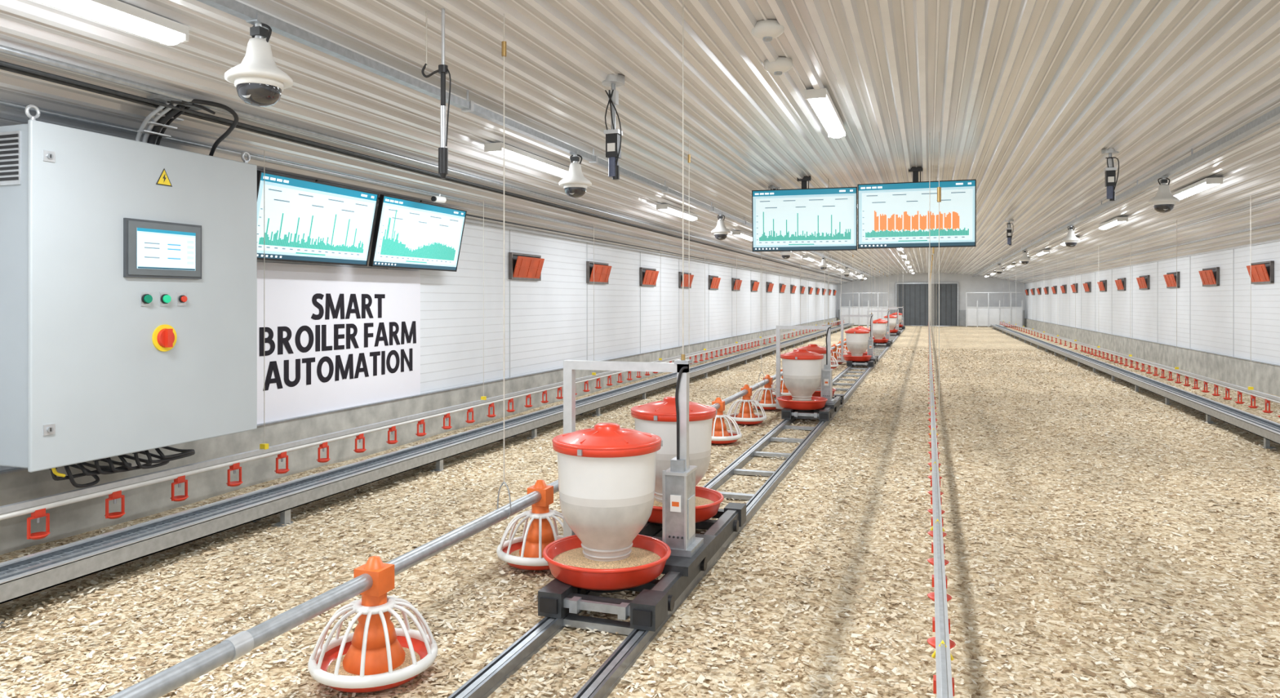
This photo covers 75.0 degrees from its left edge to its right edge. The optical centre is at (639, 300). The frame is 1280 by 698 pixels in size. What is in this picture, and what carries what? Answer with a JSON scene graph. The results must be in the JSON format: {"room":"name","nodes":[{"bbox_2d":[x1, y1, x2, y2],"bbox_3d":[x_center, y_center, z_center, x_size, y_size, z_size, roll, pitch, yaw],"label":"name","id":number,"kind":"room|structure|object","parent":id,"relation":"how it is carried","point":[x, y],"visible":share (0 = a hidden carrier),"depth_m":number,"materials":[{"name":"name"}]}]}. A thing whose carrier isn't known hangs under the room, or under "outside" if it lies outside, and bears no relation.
{"room":"farm building","nodes":[
{"label":"farm building","id":0,"kind":"room"},
{"bbox_2d":[0,207,837,471],"bbox_3d":[3.124,-0.035,26.428,0.150,2.270,60.000,0,0,19],"label":"wall","id":1,"kind":"structure","parent":0,"point":[548,315],"depth_m":13.62,"materials":[{"name":"white metal"}]},
{"bbox_2d":[0,93,257,488],"bbox_3d":[-3.301,-0.062,5.472,1.266,2.418,1.652,0,0,19],"label":"cabinet","id":2,"kind":"object","parent":1,"relation":"attached to","point":[128,268],"visible":1,"depth_m":5.15,"materials":[{"name":"metal"}]},
{"bbox_2d":[257,262,420,423],"bbox_3d":[-3.009,0.380,8.382,0.018,1.440,2.780,0,0,19],"label":"wall sign","id":3,"kind":"object","parent":1,"relation":"attached to","point":[336,337],"visible":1,"depth_m":8.28,"materials":[{"name":"white plastic"}]},
{"bbox_2d":[0,317,838,555],"bbox_3d":[3.148,1.375,26.420,0.200,0.550,60.000,0,0,19],"label":"baseboard","id":4,"kind":"structure","parent":1,"relation":"attached to","point":[73,519],"depth_m":7.46,"materials":[{"name":"metal"}]},
{"bbox_2d":[0,201,839,474],"bbox_3d":[3.226,0.015,26.393,0.065,2.170,60.000,0,0,19],"label":"trim","id":5,"kind":"structure","parent":1,"relation":"attached to","point":[467,220],"depth_m":13.02,"materials":[{"name":"metal"}]},
{"bbox_2d":[508,252,544,280],"bbox_3d":[-1.639,-0.490,12.204,0.133,0.380,0.940,0,0,19],"label":"inlet","id":6,"kind":"object","parent":1,"relation":"attached to","point":[522,266],"visible":1,"depth_m":12.08,"materials":[{"name":"orange plastic"}]},
{"bbox_2d":[586,261,611,284],"bbox_3d":[-0.715,-0.490,14.879,0.133,0.380,0.940,0,0,19],"label":"inlet","id":7,"kind":"object","parent":1,"relation":"attached to","point":[602,270],"visible":0.98,"depth_m":14.76,"materials":[{"name":"orange plastic"}]},
{"bbox_2d":[640,266,658,286],"bbox_3d":[0.209,-0.490,17.554,0.133,0.380,0.940,0,0,19],"label":"inlet","id":8,"kind":"object","parent":1,"relation":"attached to","point":[648,277],"visible":1,"depth_m":17.42,"materials":[{"name":"orange plastic"}]},
{"bbox_2d":[678,271,693,288],"bbox_3d":[1.133,-0.490,20.229,0.133,0.380,0.940,0,0,19],"label":"inlet","id":9,"kind":"object","parent":1,"relation":"attached to","point":[680,273],"visible":0.73,"depth_m":20.07,"materials":[{"name":"orange plastic"}]},
{"bbox_2d":[708,275,720,289],"bbox_3d":[2.057,-0.490,22.904,0.133,0.380,0.940,0,0,19],"label":"inlet","id":10,"kind":"object","parent":1,"relation":"attached to","point":[713,281],"visible":1,"depth_m":22.78,"materials":[{"name":"orange plastic"}]},
{"bbox_2d":[731,277,742,290],"bbox_3d":[2.981,-0.490,25.578,0.133,0.380,0.940,0,0,19],"label":"inlet","id":11,"kind":"object","parent":1,"relation":"attached to","point":[733,279],"visible":0.94,"depth_m":25.41,"materials":[{"name":"orange plastic"}]},
{"bbox_2d":[750,280,759,291],"bbox_3d":[3.905,-0.490,28.253,0.133,0.380,0.940,0,0,19],"label":"inlet","id":12,"kind":"object","parent":1,"relation":"attached to","point":[754,284],"visible":1,"depth_m":28.08,"materials":[{"name":"orange plastic"}]},
{"bbox_2d":[766,281,773,292],"bbox_3d":[4.829,-0.490,30.928,0.133,0.380,0.940,0,0,19],"label":"inlet","id":13,"kind":"object","parent":1,"relation":"attached to","point":[769,285],"visible":1,"depth_m":30.79,"materials":[{"name":"orange plastic"}]},
{"bbox_2d":[779,283,786,293],"bbox_3d":[5.752,-0.490,33.603,0.133,0.380,0.940,0,0,19],"label":"inlet","id":14,"kind":"object","parent":1,"relation":"attached to","point":[782,286],"visible":1,"depth_m":33.50,"materials":[{"name":"orange plastic"}]},
{"bbox_2d":[790,284,796,293],"bbox_3d":[6.676,-0.490,36.278,0.133,0.380,0.940,0,0,19],"label":"inlet","id":15,"kind":"object","parent":1,"relation":"attached to","point":[791,286],"visible":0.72,"depth_m":36.05,"materials":[{"name":"orange plastic"}]},
{"bbox_2d":[800,285,804,293],"bbox_3d":[7.600,-0.490,38.953,0.133,0.380,0.940,0,0,19],"label":"inlet","id":16,"kind":"object","parent":1,"relation":"attached to","point":[802,288],"visible":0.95,"depth_m":38.88,"materials":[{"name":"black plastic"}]},
{"bbox_2d":[808,286,813,294],"bbox_3d":[8.524,-0.490,41.628,0.133,0.380,0.940,0,0,19],"label":"inlet","id":17,"kind":"object","parent":1,"relation":"attached to","point":[810,289],"visible":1,"depth_m":41.52,"materials":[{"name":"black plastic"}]},
{"bbox_2d":[815,287,819,294],"bbox_3d":[9.448,-0.490,44.303,0.133,0.380,0.940,0,0,19],"label":"inlet","id":18,"kind":"object","parent":1,"relation":"attached to","point":[817,290],"visible":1,"depth_m":44.18,"materials":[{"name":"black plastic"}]},
{"bbox_2d":[827,288,831,295],"bbox_3d":[11.296,-0.490,49.653,0.133,0.380,0.940,0,0,19],"label":"inlet","id":19,"kind":"object","parent":1,"relation":"attached to","point":[828,290],"visible":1,"depth_m":49.44,"materials":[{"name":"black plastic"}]},
{"bbox_2d":[0,0,1279,284],"bbox_3d":[8.488,-1.387,24.575,11.200,0.727,60.000,0,0,19],"label":"ceiling","id":20,"kind":"structure","parent":0,"point":[1024,99],"depth_m":6.51,"materials":[{"name":"white metal"}]},
{"bbox_2d":[35,0,188,45],"bbox_3d":[-2.671,-1.358,3.509,0.170,0.093,1.690,0,0,19],"label":"fluorescent light","id":21,"kind":"object","parent":20,"relation":"attached to","point":[114,13],"visible":1,"depth_m":3.98,"materials":[{"name":"white plastic"}]},
{"bbox_2d":[257,170,378,266],"bbox_3d":[-3.022,-0.742,7.646,0.341,0.798,1.560,0,0,19],"label":"screen","id":22,"kind":"object","parent":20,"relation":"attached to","point":[306,221],"visible":0.94,"depth_m":7.54,"materials":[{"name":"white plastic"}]},
{"bbox_2d":[368,194,466,271],"bbox_3d":[-2.480,-0.742,9.215,0.341,0.798,1.600,0,0,19],"label":"screen","id":23,"kind":"object","parent":20,"relation":"attached to","point":[408,233],"visible":0.97,"depth_m":9.06,"materials":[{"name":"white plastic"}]},
{"bbox_2d":[0,150,844,539],"bbox_3d":[4.216,0.105,27.215,0.116,2.559,51.800,0,0,19],"label":"nipple drinker line","id":24,"kind":"structure","parent":20,"relation":"hanging from","point":[37,507],"depth_m":6.74,"materials":[{"name":"metal"}]},
{"bbox_2d":[421,8,451,178],"bbox_3d":[-1.115,-1.128,4.564,0.185,0.926,0.052,0,0,19],"label":"probe","id":25,"kind":"object","parent":20,"relation":"hanging from","point":[442,69],"visible":1,"depth_m":4.54,"materials":[{"name":"metal"}]},
{"bbox_2d":[0,0,875,284],"bbox_3d":[4.361,-1.273,25.525,2.202,0.490,58.900,0,0,19],"label":"ceiling pipes","id":26,"kind":"object","parent":20,"relation":"attached to","point":[237,9],"visible":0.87,"depth_m":6.02,"materials":[{"name":"metal"}]},
{"bbox_2d":[224,12,293,106],"bbox_3d":[-1.897,-1.191,4.157,0.310,0.448,0.310,0,0,19],"label":"dome security camera","id":27,"kind":"object","parent":26,"relation":"attached to","point":[258,81],"visible":1,"depth_m":4.10,"materials":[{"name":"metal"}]},
{"bbox_2d":[431,194,446,203],"bbox_3d":[-2.145,-1.088,8.870,0.077,0.105,0.197,0,0,19],"label":"security camera","id":28,"kind":"object","parent":26,"relation":"attached to","point":[438,198],"visible":1,"depth_m":8.83,"materials":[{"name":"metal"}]},
{"bbox_2d":[559,149,591,198],"bbox_3d":[-0.611,-1.191,7.881,0.310,0.448,0.310,0,0,19],"label":"dome security camera","id":29,"kind":"object","parent":26,"relation":"attached to","point":[575,185],"visible":1,"depth_m":7.81,"materials":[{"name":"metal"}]},
{"bbox_2d":[711,212,730,239],"bbox_3d":[1.299,-1.191,13.411,0.310,0.448,0.310,0,0,19],"label":"dome security camera","id":30,"kind":"object","parent":26,"relation":"attached to","point":[720,232],"visible":1,"depth_m":13.34,"materials":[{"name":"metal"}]},
{"bbox_2d":[779,251,792,258],"bbox_3d":[3.421,-1.191,19.554,0.310,0.448,0.310,0,0,19],"label":"dome security camera","id":31,"kind":"object","parent":26,"relation":"attached to","point":[785,255],"visible":0.58,"depth_m":19.46,"materials":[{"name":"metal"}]},
{"bbox_2d":[818,257,828,270],"bbox_3d":[5.837,-1.191,26.549,0.310,0.448,0.310,0,0,19],"label":"dome security camera","id":32,"kind":"object","parent":26,"relation":"attached to","point":[823,265],"visible":1,"depth_m":26.48,"materials":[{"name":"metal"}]},
{"bbox_2d":[843,266,850,276],"bbox_3d":[8.449,-1.191,34.111,0.310,0.448,0.310,0,0,19],"label":"dome security camera","id":33,"kind":"object","parent":26,"relation":"attached to","point":[846,273],"visible":1,"depth_m":34.04,"materials":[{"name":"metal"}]},
{"bbox_2d":[858,272,864,280],"bbox_3d":[11.061,-1.191,41.672,0.310,0.448,0.310,0,0,19],"label":"dome security camera","id":34,"kind":"object","parent":26,"relation":"attached to","point":[861,277],"visible":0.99,"depth_m":41.60,"materials":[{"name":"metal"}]},
{"bbox_2d":[107,13,887,697],"bbox_3d":[6.446,-0.185,25.492,0.088,2.817,51.600,0,0,19],"label":"pipe","id":35,"kind":"object","parent":20,"relation":"attached to","point":[242,643],"visible":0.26,"depth_m":3.22,"materials":[{"name":"metal"}]},
{"bbox_2d":[484,142,569,177],"bbox_3d":[-1.038,-1.358,8.235,0.170,0.093,1.690,0,0,19],"label":"fluorescent light","id":36,"kind":"object","parent":20,"relation":"attached to","point":[511,153],"visible":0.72,"depth_m":7.93,"materials":[{"name":"white plastic"}]},
{"bbox_2d":[601,74,624,179],"bbox_3d":[-0.196,-1.266,6.140,0.168,0.753,0.168,0,0,19],"label":"sensor","id":37,"kind":"object","parent":20,"relation":"hanging from","point":[613,135],"depth_m":6.11,"materials":[{"name":"black plastic"}]},
{"bbox_2d":[656,204,697,220],"bbox_3d":[0.594,-1.358,12.961,0.170,0.093,1.690,0,0,19],"label":"fluorescent light","id":38,"kind":"object","parent":20,"relation":"attached to","point":[668,208],"visible":0.96,"depth_m":12.61,"materials":[{"name":"white plastic"}]},
{"bbox_2d":[732,231,751,240],"bbox_3d":[2.227,-1.358,17.687,0.170,0.093,1.690,0,0,19],"label":"fluorescent light","id":39,"kind":"object","parent":20,"relation":"attached to","point":[739,233],"visible":0.75,"depth_m":17.22,"materials":[{"name":"white plastic"}]},
{"bbox_2d":[751,19,783,41],"bbox_3d":[0.800,-1.676,5.225,0.200,0.097,0.200,0,0,19],"label":"smoke detector","id":40,"kind":"object","parent":20,"relation":"attached to","point":[766,30],"visible":0.98,"depth_m":5.16,"materials":[{"name":"white plastic"}]},
{"bbox_2d":[764,57,792,75],"bbox_3d":[0.995,-1.673,6.004,0.200,0.097,0.200,0,0,19],"label":"smoke detector","id":41,"kind":"object","parent":20,"relation":"attached to","point":[782,64],"visible":0.98,"depth_m":5.94,"materials":[{"name":"white plastic"}]},
{"bbox_2d":[751,175,857,251],"bbox_3d":[2.255,-1.189,11.458,1.410,1.020,0.158,0,3,15],"label":"screen","id":42,"kind":"object","parent":20,"relation":"hanging from","point":[803,219],"depth_m":11.39,"materials":[{"name":"white plastic"}]},
{"bbox_2d":[802,255,814,261],"bbox_3d":[5.491,-1.358,27.139,0.170,0.093,1.690,0,0,19],"label":"fluorescent light","id":43,"kind":"object","parent":20,"relation":"attached to","point":[806,257],"visible":1,"depth_m":26.82,"materials":[{"name":"white plastic"}]},
{"bbox_2d":[804,88,845,137],"bbox_3d":[1.693,-1.662,7.535,0.170,0.093,1.690,0,0,19],"label":"fluorescent light","id":44,"kind":"object","parent":20,"relation":"attached to","point":[820,100],"visible":1,"depth_m":7.22,"materials":[{"name":"white plastic"}]},
{"bbox_2d":[900,253,906,257],"bbox_3d":[9.806,-1.662,31.024,0.170,0.093,1.690,0,0,19],"label":"fluorescent light","id":45,"kind":"object","parent":20,"relation":"attached to","point":[903,255],"visible":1,"depth_m":30.33,"materials":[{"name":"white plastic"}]},
{"bbox_2d":[857,166,976,248],"bbox_3d":[3.628,-1.224,10.983,1.470,1.060,0.158,0,3,18],"label":"screen","id":46,"kind":"object","parent":20,"relation":"hanging from","point":[891,215],"depth_m":10.91,"materials":[{"name":"white plastic"}]},
{"bbox_2d":[926,132,955,697],"bbox_3d":[8.871,-0.225,25.501,0.130,2.970,52.000,0,0,19],"label":"nipple drinker line","id":47,"kind":"structure","parent":20,"relation":"hanging from","point":[943,682],"depth_m":3.66,"materials":[{"name":"metal"}]},
{"bbox_2d":[1004,218,1013,245],"bbox_3d":[7.715,-1.421,17.437,0.168,0.543,0.168,0,0,19],"label":"sensor","id":48,"kind":"object","parent":20,"relation":"hanging from","point":[1008,229],"depth_m":17.40,"materials":[{"name":"black plastic"}]},
{"bbox_2d":[1007,263,1015,267],"bbox_3d":[15.313,-1.424,34.411,0.170,0.093,1.690,0,0,19],"label":"fluorescent light","id":49,"kind":"object","parent":20,"relation":"attached to","point":[1011,264],"visible":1,"depth_m":33.64,"materials":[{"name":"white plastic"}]},
{"bbox_2d":[1035,249,1049,255],"bbox_3d":[12.049,-1.424,24.959,0.170,0.093,1.690,0,0,19],"label":"fluorescent light","id":50,"kind":"object","parent":20,"relation":"attached to","point":[1043,251],"visible":1,"depth_m":24.63,"materials":[{"name":"white plastic"}]},
{"bbox_2d":[1101,147,1119,200],"bbox_3d":[5.191,-1.385,9.210,0.168,0.569,0.168,0,0,19],"label":"sensor","id":51,"kind":"object","parent":20,"relation":"hanging from","point":[1110,171],"depth_m":9.18,"materials":[{"name":"black plastic"}]},
{"bbox_2d":[1098,217,1128,230],"bbox_3d":[8.784,-1.424,15.507,0.170,0.093,1.690,0,0,19],"label":"fluorescent light","id":52,"kind":"object","parent":20,"relation":"attached to","point":[1117,220],"visible":1,"depth_m":15.19,"materials":[{"name":"white plastic"}]},
{"bbox_2d":[972,106,1279,281],"bbox_3d":[11.874,-1.358,22.930,2.354,0.463,58.900,0,0,19],"label":"ceiling pipes","id":53,"kind":"object","parent":20,"relation":"attached to","point":[1273,115],"visible":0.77,"depth_m":10.47,"materials":[{"name":"metal"}]},
{"bbox_2d":[995,262,1004,274],"bbox_3d":[13.884,-1.246,32.233,0.310,0.448,0.310,0,0,19],"label":"dome security camera","id":54,"kind":"object","parent":53,"relation":"attached to","point":[999,270],"visible":0.99,"depth_m":32.17,"materials":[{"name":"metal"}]},
{"bbox_2d":[1018,249,1031,264],"bbox_3d":[10.946,-1.246,23.727,0.310,0.448,0.310,0,0,19],"label":"dome security camera","id":55,"kind":"object","parent":53,"relation":"attached to","point":[1024,260],"visible":1,"depth_m":23.66,"materials":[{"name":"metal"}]},
{"bbox_2d":[1062,225,1079,247],"bbox_3d":[8.301,-1.246,16.070,0.310,0.448,0.310,0,0,19],"label":"dome security camera","id":56,"kind":"object","parent":53,"relation":"attached to","point":[1071,240],"visible":1,"depth_m":16.01,"materials":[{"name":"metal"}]},
{"bbox_2d":[1148,176,1179,213],"bbox_3d":[6.114,-1.246,9.738,0.310,0.448,0.310,0,0,19],"label":"dome security camera","id":57,"kind":"object","parent":53,"relation":"attached to","point":[1164,202],"visible":1,"depth_m":9.68,"materials":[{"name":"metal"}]},
{"bbox_2d":[999,219,1279,417],"bbox_3d":[12.581,0.012,24.326,0.116,2.747,51.800,0,0,19],"label":"nipple drinker line","id":58,"kind":"structure","parent":20,"relation":"hanging from","point":[1250,391],"depth_m":14.34,"materials":[{"name":"metal"}]},
{"bbox_2d":[1171,177,1222,199],"bbox_3d":[7.152,-1.424,10.781,0.170,0.093,1.690,0,0,19],"label":"fluorescent light","id":59,"kind":"object","parent":20,"relation":"attached to","point":[1206,183],"visible":0.76,"depth_m":10.42,"materials":[{"name":"white plastic"}]},
{"bbox_2d":[0,324,1279,697],"bbox_3d":[8.488,1.617,24.575,11.200,0.037,60.000,0,0,19],"label":"floor","id":60,"kind":"structure","parent":0,"point":[953,337],"depth_m":5.15,"materials":[{"name":"brown wood"}]},
{"bbox_2d":[307,555,438,693],"bbox_3d":[-1.132,1.339,3.554,0.528,0.498,0.528,0,0,19],"label":"pet feeder","id":61,"kind":"object","parent":60,"relation":"on","point":[379,655],"visible":0.99,"depth_m":3.49,"materials":[{"name":"red plastic"}]},
{"bbox_2d":[0,323,853,628],"bbox_3d":[4.566,1.508,26.988,0.330,0.225,52.000,0,0,19],"label":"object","id":62,"kind":"structure","parent":60,"relation":"on","point":[20,577],"depth_m":5.95,"materials":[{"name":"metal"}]},
{"bbox_2d":[0,345,1279,697],"bbox_3d":[5.104,1.599,14.748,11.016,0.050,28.091,0,0,19],"label":"wood shavings","id":63,"kind":"object","parent":60,"relation":"on","point":[732,645],"visible":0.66,"depth_m":4.87},
{"bbox_2d":[496,479,563,569],"bbox_3d":[-0.606,1.339,5.076,0.528,0.498,0.528,0,0,19],"label":"pet feeder","id":64,"kind":"object","parent":63,"relation":"on","point":[525,552],"visible":0.75,"depth_m":5.01,"materials":[{"name":"red plastic"}]},
{"bbox_2d":[836,341,848,359],"bbox_3d":[5.378,1.339,22.402,0.528,0.498,0.528,0,0,19],"label":"pet feeder","id":65,"kind":"object","parent":63,"relation":"on","point":[838,349],"visible":0.41,"depth_m":22.35,"materials":[{"name":"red plastic"}]},
{"bbox_2d":[447,328,905,697],"bbox_3d":[6.793,1.587,24.262,0.536,0.085,49.700,0,0,19],"label":"track","id":66,"kind":"object","parent":60,"relation":"on","point":[492,676],"visible":0.43,"depth_m":4.06,"materials":[{"name":"metal"}]},
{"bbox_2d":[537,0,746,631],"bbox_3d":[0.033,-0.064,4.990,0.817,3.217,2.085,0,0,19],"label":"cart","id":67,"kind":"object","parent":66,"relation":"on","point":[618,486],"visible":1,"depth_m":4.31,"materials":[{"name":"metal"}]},
{"bbox_2d":[776,322,844,421],"bbox_3d":[2.377,-0.064,11.777,0.817,3.217,2.085,0,0,19],"label":"cart","id":68,"kind":"object","parent":66,"relation":"on","point":[806,370],"visible":1,"depth_m":11.06,"materials":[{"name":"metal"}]},
{"bbox_2d":[840,312,878,366],"bbox_3d":[5.380,-0.064,20.473,0.817,3.217,2.085,0,0,19],"label":"cart","id":69,"kind":"object","parent":66,"relation":"on","point":[860,339],"visible":1,"depth_m":19.74,"materials":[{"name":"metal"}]},
{"bbox_2d":[866,252,892,346],"bbox_3d":[8.351,-0.064,29.074,0.817,3.217,2.085,0,0,19],"label":"cart","id":70,"kind":"object","parent":66,"relation":"on","point":[881,327],"visible":0.96,"depth_m":28.34,"materials":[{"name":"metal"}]},
{"bbox_2d":[881,307,900,335],"bbox_3d":[11.420,-0.064,37.959,0.817,3.217,2.085,0,0,19],"label":"cart","id":71,"kind":"object","parent":66,"relation":"on","point":[893,319],"visible":0.75,"depth_m":37.20,"materials":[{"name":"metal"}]},
{"bbox_2d":[888,306,905,329],"bbox_3d":[13.999,-0.064,45.426,0.817,3.217,2.085,0,0,19],"label":"cart","id":72,"kind":"object","parent":66,"relation":"on","point":[901,326],"visible":0.48,"depth_m":44.82,"materials":[{"name":"metal"}]},
{"bbox_2d":[711,397,742,444],"bbox_3d":[0.883,1.339,9.386,0.528,0.498,0.528,0,0,19],"label":"pet feeder","id":73,"kind":"object","parent":60,"relation":"on","point":[720,435],"visible":0.69,"depth_m":9.30,"materials":[{"name":"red plastic"}]},
{"bbox_2d":[726,384,767,424],"bbox_3d":[1.382,1.339,10.832,0.528,0.498,0.528,0,0,19],"label":"pet feeder","id":74,"kind":"object","parent":60,"relation":"on","point":[746,415],"visible":0.96,"depth_m":10.75,"materials":[{"name":"red plastic"}]},
{"bbox_2d":[751,374,782,409],"bbox_3d":[1.882,1.339,12.278,0.528,0.498,0.528,0,0,19],"label":"pet feeder","id":75,"kind":"object","parent":60,"relation":"on","point":[767,402],"visible":0.77,"depth_m":12.21,"materials":[{"name":"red plastic"}]},
{"bbox_2d":[771,368,791,397],"bbox_3d":[2.381,1.339,13.725,0.528,0.498,0.528,0,0,19],"label":"pet feeder","id":76,"kind":"object","parent":60,"relation":"on","point":[784,392],"visible":0.32,"depth_m":13.63,"materials":[{"name":"red plastic"}]},
{"bbox_2d":[831,355,839,368],"bbox_3d":[4.379,1.339,19.509,0.528,0.498,0.528,0,0,19],"label":"pet feeder","id":77,"kind":"object","parent":60,"relation":"on","point":[833,366],"visible":0.22,"depth_m":19.38,"materials":[{"name":"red plastic"}]},
{"bbox_2d":[831,343,844,364],"bbox_3d":[4.879,1.339,20.955,0.528,0.498,0.528,0,0,19],"label":"pet feeder","id":78,"kind":"object","parent":60,"relation":"on","point":[834,353],"visible":0.46,"depth_m":20.89,"materials":[{"name":"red plastic"}]},
{"bbox_2d":[836,338,848,355],"bbox_3d":[5.878,1.339,23.848,0.528,0.498,0.528,0,0,19],"label":"pet feeder","id":79,"kind":"object","parent":60,"relation":"on","point":[845,347],"visible":0.25,"depth_m":23.78,"materials":[{"name":"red plastic"}]},
{"bbox_2d":[840,292,1022,327],"bbox_3d":[17.803,0.560,51.542,10.660,2.120,0.140,0,0,19],"label":"barrier","id":80,"kind":"object","parent":60,"relation":"on","point":[977,316],"visible":0.73,"depth_m":50.62,"materials":[{"name":"metal"}]},
{"bbox_2d":[990,324,1279,449],"bbox_3d":[12.227,1.508,24.342,0.300,0.225,52.000,0,0,19],"label":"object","id":81,"kind":"structure","parent":60,"relation":"on","point":[1268,429],"depth_m":12.38,"materials":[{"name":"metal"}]},
{"bbox_2d":[768,185,780,189],"bbox_3d":[1.933,-1.401,12.028,0.168,0.502,0.168,0,0,19],"label":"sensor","id":82,"kind":"object","parent":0,"point":[771,187],"depth_m":11.96,"materials":[{"name":"white plastic"}]},
{"bbox_2d":[837,272,1025,326],"bbox_3d":[18.278,-0.075,52.917,11.200,3.450,0.030,0,0,19],"label":"wall","id":83,"kind":"structure","parent":0,"point":[966,283],"depth_m":52.41,"materials":[{"name":"white metal"}]},
{"bbox_2d":[895,282,958,325],"bbox_3d":[18.168,0.230,52.876,3.780,2.740,0.100,0,0,19],"label":"door","id":84,"kind":"structure","parent":83,"relation":"in","point":[913,296],"depth_m":52.89,"materials":[{"name":"metal"}]},
{"bbox_2d":[1024,240,1279,364],"bbox_3d":[13.852,-0.035,22.723,0.150,2.270,60.000,0,0,19],"label":"wall","id":85,"kind":"structure","parent":0,"point":[1204,313],"depth_m":19.13,"materials":[{"name":"white metal"}]},
{"bbox_2d":[1030,288,1035,295],"bbox_3d":[22.037,-0.490,46.853,0.133,0.380,0.940,0,0,19],"label":"inlet","id":86,"kind":"object","parent":85,"relation":"attached to","point":[1033,290],"visible":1,"depth_m":46.54,"materials":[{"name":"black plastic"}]},
{"bbox_2d":[1036,287,1041,294],"bbox_3d":[21.113,-0.490,44.178,0.133,0.380,0.940,0,0,19],"label":"inlet","id":87,"kind":"object","parent":85,"relation":"attached to","point":[1039,289],"visible":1,"depth_m":43.93,"materials":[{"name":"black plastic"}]},
{"bbox_2d":[1043,286,1048,294],"bbox_3d":[20.189,-0.490,41.503,0.133,0.380,0.940,0,0,19],"label":"inlet","id":88,"kind":"object","parent":85,"relation":"attached to","point":[1046,288],"visible":1,"depth_m":41.24,"materials":[{"name":"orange plastic"}]},
{"bbox_2d":[1051,285,1057,293],"bbox_3d":[19.265,-0.490,38.828,0.133,0.380,0.940,0,0,19],"label":"inlet","id":89,"kind":"object","parent":85,"relation":"attached to","point":[1054,288],"visible":1,"depth_m":38.59,"materials":[{"name":"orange plastic"}]},
{"bbox_2d":[1060,284,1066,293],"bbox_3d":[18.341,-0.490,36.153,0.133,0.380,0.940,0,0,19],"label":"inlet","id":90,"kind":"object","parent":85,"relation":"attached to","point":[1064,287],"visible":1,"depth_m":36.04,"materials":[{"name":"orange plastic"}]},
{"bbox_2d":[1071,283,1077,293],"bbox_3d":[17.418,-0.490,33.478,0.133,0.380,0.940,0,0,19],"label":"inlet","id":91,"kind":"object","parent":85,"relation":"attached to","point":[1073,286],"visible":0.88,"depth_m":33.34,"materials":[{"name":"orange plastic"}]},
{"bbox_2d":[1082,281,1091,292],"bbox_3d":[16.494,-0.490,30.803,0.133,0.380,0.940,0,0,19],"label":"inlet","id":92,"kind":"object","parent":85,"relation":"attached to","point":[1087,286],"visible":1,"depth_m":30.60,"materials":[{"name":"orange plastic"}]},
{"bbox_2d":[1097,280,1106,291],"bbox_3d":[15.570,-0.490,28.128,0.133,0.380,0.940,0,0,19],"label":"inlet","id":93,"kind":"object","parent":85,"relation":"attached to","point":[1102,284],"visible":1,"depth_m":27.97,"materials":[{"name":"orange plastic"}]},
{"bbox_2d":[1115,277,1125,290],"bbox_3d":[14.646,-0.490,25.453,0.133,0.380,0.940,0,0,19],"label":"inlet","id":94,"kind":"object","parent":85,"relation":"attached to","point":[1120,282],"visible":1,"depth_m":25.30,"materials":[{"name":"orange plastic"}]},
{"bbox_2d":[1136,275,1149,289],"bbox_3d":[13.722,-0.490,22.778,0.133,0.380,0.940,0,0,19],"label":"inlet","id":95,"kind":"object","parent":85,"relation":"attached to","point":[1143,281],"visible":1,"depth_m":22.65,"materials":[{"name":"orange plastic"}]},
{"bbox_2d":[1023,318,1279,396],"bbox_3d":[13.829,1.375,22.731,0.200,0.550,60.000,0,0,19],"label":"baseboard","id":96,"kind":"structure","parent":85,"relation":"attached to","point":[1264,378],"depth_m":19.02,"materials":[{"name":"concrete"}]},
{"bbox_2d":[1024,239,1279,366],"bbox_3d":[13.751,0.015,22.758,0.065,2.170,60.000,0,0,19],"label":"trim","id":97,"kind":"structure","parent":85,"relation":"attached to","point":[1277,240],"depth_m":18.30,"materials":[{"name":"metal"}]},
{"bbox_2d":[1163,271,1179,288],"bbox_3d":[12.798,-0.490,20.103,0.133,0.380,0.940,0,0,19],"label":"inlet","id":98,"kind":"object","parent":85,"relation":"attached to","point":[1170,277],"visible":0.98,"depth_m":19.99,"materials":[{"name":"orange plastic"}]},
{"bbox_2d":[1198,266,1219,286],"bbox_3d":[11.874,-0.490,17.428,0.133,0.380,0.940,0,0,19],"label":"inlet","id":99,"kind":"object","parent":85,"relation":"attached to","point":[1210,277],"visible":1,"depth_m":17.27,"materials":[{"name":"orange plastic"}]},
{"bbox_2d":[1246,260,1274,284],"bbox_3d":[10.950,-0.490,14.754,0.133,0.380,0.940,0,0,19],"label":"inlet","id":100,"kind":"object","parent":85,"relation":"attached to","point":[1263,272],"visible":1,"depth_m":14.60,"materials":[{"name":"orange plastic"}]}
]}

